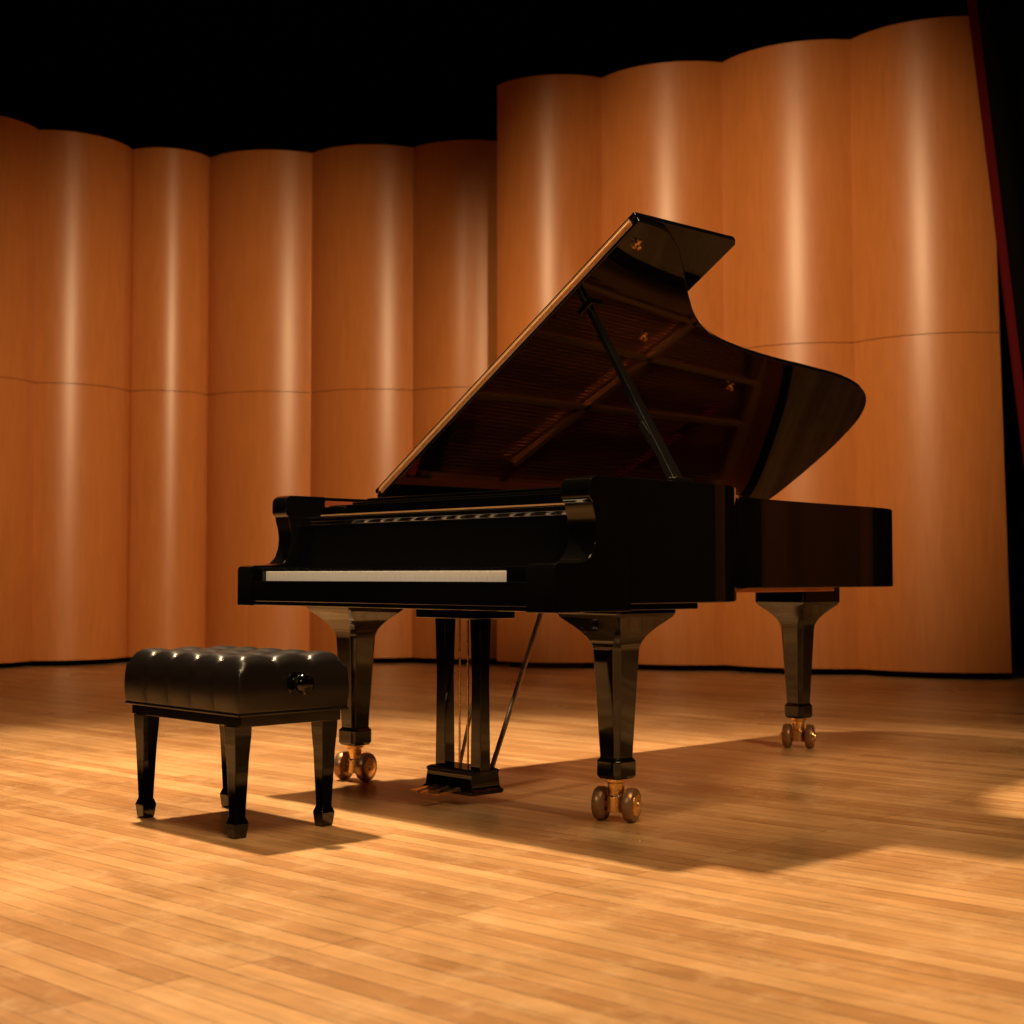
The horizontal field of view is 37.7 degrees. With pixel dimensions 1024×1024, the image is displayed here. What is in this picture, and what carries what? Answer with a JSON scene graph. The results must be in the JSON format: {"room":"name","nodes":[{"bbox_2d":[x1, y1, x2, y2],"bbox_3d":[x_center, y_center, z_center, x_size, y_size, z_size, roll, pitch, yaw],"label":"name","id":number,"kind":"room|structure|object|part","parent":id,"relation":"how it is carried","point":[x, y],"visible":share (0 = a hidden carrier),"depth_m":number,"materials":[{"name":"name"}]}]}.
{"room":"concert hall stage","nodes":[
{"label":"concert hall stage","id":0,"kind":"room"},
{"bbox_2d":[0,648,1023,1023],"bbox_3d":[0.000,0.876,2.465,16.000,0.100,25.000,0,-2,0],"label":"floor","id":1,"kind":"structure","parent":0,"point":[872,872],"depth_m":3.83,"materials":[{"name":"brown wood"}]},
{"bbox_2d":[0,116,38,666],"bbox_3d":[-4.133,-0.924,11.887,0.666,4.300,0.957,0,-2,0],"label":"panel","id":2,"kind":"object","parent":1,"relation":"on","point":[19,141],"visible":0.99,"depth_m":11.73,"materials":[{"name":"brown wood"}]},
{"bbox_3d":[-4.163,-0.771,11.945,0.925,4.000,0.385,2,-3,-40],"label":"support frame","id":3,"kind":"part","parent":2,"relation":"part of","materials":[{"name":"black"}]},
{"bbox_2d":[31,130,131,665],"bbox_3d":[-3.503,-0.901,12.435,0.627,4.300,0.970,0,-2,0],"label":"panel","id":4,"kind":"object","parent":1,"relation":"on","point":[80,584],"visible":0.99,"depth_m":12.06,"materials":[{"name":"brown wood"}]},
{"bbox_3d":[-3.536,-0.748,12.492,0.928,4.000,0.372,2,-3,-43],"label":"support frame","id":5,"kind":"part","parent":4,"relation":"part of","materials":[{"name":"orange wood"}]},
{"bbox_2d":[127,147,209,656],"bbox_3d":[-2.892,-0.883,12.837,0.614,4.300,0.780,0,-2,0],"label":"panel","id":6,"kind":"object","parent":1,"relation":"on","point":[167,590],"visible":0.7,"depth_m":12.50,"materials":[{"name":"brown wood"}]},
{"bbox_2d":[124,645,348,838],"bbox_3d":[-0.800,0.656,4.396,0.384,0.504,0.684,2,-3,-44],"label":"piano bench","id":7,"kind":"object","parent":1,"relation":"on","point":[235,689],"visible":1,"depth_m":4.26,"materials":[{"name":"black leather"}]},
{"bbox_3d":[-1.095,0.758,4.488,0.056,0.308,0.056,2,-3,-44],"label":"leg","id":8,"kind":"part","parent":7,"relation":"part of","materials":[{"name":"black paint"}]},
{"bbox_3d":[-0.882,0.767,4.690,0.056,0.308,0.056,2,-3,-44],"label":"leg","id":9,"kind":"part","parent":7,"relation":"part of","materials":[{"name":"black paint"}]},
{"bbox_3d":[-0.819,0.587,4.419,0.340,0.032,0.586,2,-3,-44],"label":"bench frame","id":10,"kind":"part","parent":7,"relation":"part of","materials":[{"name":"black paint"}]},
{"bbox_2d":[124,645,348,714],"bbox_3d":[-0.819,0.489,4.423,0.384,0.168,0.630,2,-3,-44],"label":"cushion","id":11,"kind":"object","parent":7,"relation":"on","point":[220,679],"depth_m":4.25,"materials":[{"name":"black leather"}]},
{"bbox_3d":[-0.756,0.743,4.133,0.056,0.308,0.056,2,-3,-44],"label":"leg","id":12,"kind":"part","parent":7,"relation":"part of","materials":[{"name":"black paint"}]},
{"bbox_3d":[-0.584,0.479,4.177,0.068,0.068,0.058,2,-3,-44],"label":"knob","id":13,"kind":"part","parent":7,"relation":"part of","materials":[{"name":"black paint"}]},
{"bbox_3d":[-0.544,0.752,4.336,0.056,0.308,0.056,2,-3,-44],"label":"leg","id":14,"kind":"part","parent":7,"relation":"part of","materials":[{"name":"black paint"}]},
{"bbox_2d":[206,150,311,651],"bbox_3d":[-2.137,-0.881,12.880,0.896,4.300,0.734,0,-2,0],"label":"panel","id":15,"kind":"object","parent":1,"relation":"on","point":[260,252],"visible":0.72,"depth_m":12.57,"materials":[{"name":"brown wood"}]},
{"bbox_2d":[309,144,412,662],"bbox_3d":[-1.227,-0.889,12.700,0.884,4.300,0.677,0,-2,11],"label":"panel","id":16,"kind":"object","parent":1,"relation":"on","point":[362,281],"visible":0.81,"depth_m":12.43,"materials":[{"name":"brown wood"}]},
{"bbox_3d":[-1.248,-0.734,12.812,0.764,4.000,0.453,0,-2,11],"label":"support frame","id":17,"kind":"part","parent":16,"relation":"part of","materials":[{"name":"black wood"}]},
{"bbox_2d":[412,140,506,663],"bbox_3d":[-0.387,-0.894,12.585,0.879,4.300,0.718,0,-2,0],"label":"panel","id":18,"kind":"object","parent":1,"relation":"on","point":[455,181],"visible":0.51,"depth_m":12.31,"materials":[{"name":"brown wood"}]},
{"bbox_3d":[-0.381,-0.740,12.678,0.673,4.000,0.520,0,-2,0],"label":"support frame","id":19,"kind":"part","parent":18,"relation":"part of","materials":[{"name":"black wood"}]},
{"bbox_2d":[497,74,601,667],"bbox_3d":[0.332,-1.098,12.032,0.849,4.660,0.676,-1,-3,12],"label":"panel","id":20,"kind":"object","parent":1,"relation":"on","point":[549,127],"visible":0.53,"depth_m":11.78,"materials":[{"name":"brown wood"}]},
{"bbox_3d":[0.309,-0.943,12.145,0.749,4.360,0.453,-1,-3,12],"label":"support frame","id":21,"kind":"part","parent":20,"relation":"part of","materials":[{"name":"black"}]},
{"bbox_2d":[237,212,892,821],"bbox_3d":[0.614,0.030,5.571,2.860,1.855,1.547,2,-3,-44],"label":"grand piano","id":22,"kind":"object","parent":1,"relation":"on","point":[616,470],"visible":0.99,"depth_m":5.08,"materials":[{"name":"black paint"}]},
{"bbox_2d":[579,300,603,317],"bbox_3d":[0.263,-0.673,4.975,0.060,0.012,0.070,2,-36,-44],"label":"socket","id":23,"kind":"object","parent":22,"relation":"attached to","point":[587,308],"depth_m":4.96,"materials":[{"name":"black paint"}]},
{"bbox_3d":[0.758,-0.449,5.885,2.245,0.022,1.530,2,-36,-44],"label":"lid","id":24,"kind":"part","parent":22,"relation":"part of","materials":[{"name":"black paint"}]},
{"bbox_2d":[602,61,725,670],"bbox_3d":[1.199,-1.110,11.755,1.021,4.660,0.659,-1,-3,22],"label":"panel","id":25,"kind":"object","parent":1,"relation":"on","point":[662,123],"visible":0.46,"depth_m":11.48,"materials":[{"name":"brown wood"}]},
{"bbox_3d":[1.185,-0.955,11.872,0.903,4.360,0.440,-1,-3,22],"label":"support frame","id":26,"kind":"part","parent":25,"relation":"part of","materials":[{"name":"black"}]},
{"bbox_2d":[722,39,858,674],"bbox_3d":[2.092,-1.128,11.324,1.108,4.660,0.644,-1,-3,29],"label":"panel","id":27,"kind":"object","parent":1,"relation":"on","point":[788,272],"visible":0.76,"depth_m":11.02,"materials":[{"name":"brown wood"}]},
{"bbox_3d":[2.089,-0.973,11.444,0.982,4.360,0.423,-1,-3,29],"label":"support frame","id":28,"kind":"part","parent":27,"relation":"part of","materials":[{"name":"black"}]},
{"bbox_2d":[850,16,1011,678],"bbox_3d":[3.016,-1.149,10.845,1.114,4.660,0.676,-1,-3,25],"label":"panel","id":29,"kind":"object","parent":1,"relation":"on","point":[930,431],"visible":0.94,"depth_m":10.54,"materials":[{"name":"brown wood"}]},
{"bbox_3d":[3.009,-0.993,10.977,0.984,4.360,0.432,-1,-3,25],"label":"support frame","id":30,"kind":"part","parent":29,"relation":"part of","materials":[{"name":"black wood"}]},
{"bbox_2d":[967,0,1023,461],"bbox_3d":[4.550,-2.540,10.363,3.314,7.401,0.210,0,-2,4],"label":"stage curtain","id":31,"kind":"object","parent":1,"relation":"on","point":[972,4],"visible":0.28,"depth_m":10.40,"materials":[{"name":"red fabric"}]},
{"bbox_2d":[976,0,1023,382],"bbox_3d":[4.414,-2.565,9.775,3.251,7.401,0.285,0,-2,11],"label":"stage curtain","id":32,"kind":"object","parent":1,"relation":"on","point":[1001,22],"visible":1,"depth_m":9.97,"materials":[{"name":"black fabric"}]},
{"bbox_2d":[0,0,1023,647],"bbox_3d":[0.000,-2.535,15.172,16.000,7.800,0.100,0,-2,0],"label":"wall","id":33,"kind":"structure","parent":0,"point":[310,76],"depth_m":15.21,"materials":[{"name":"black"}]}
]}

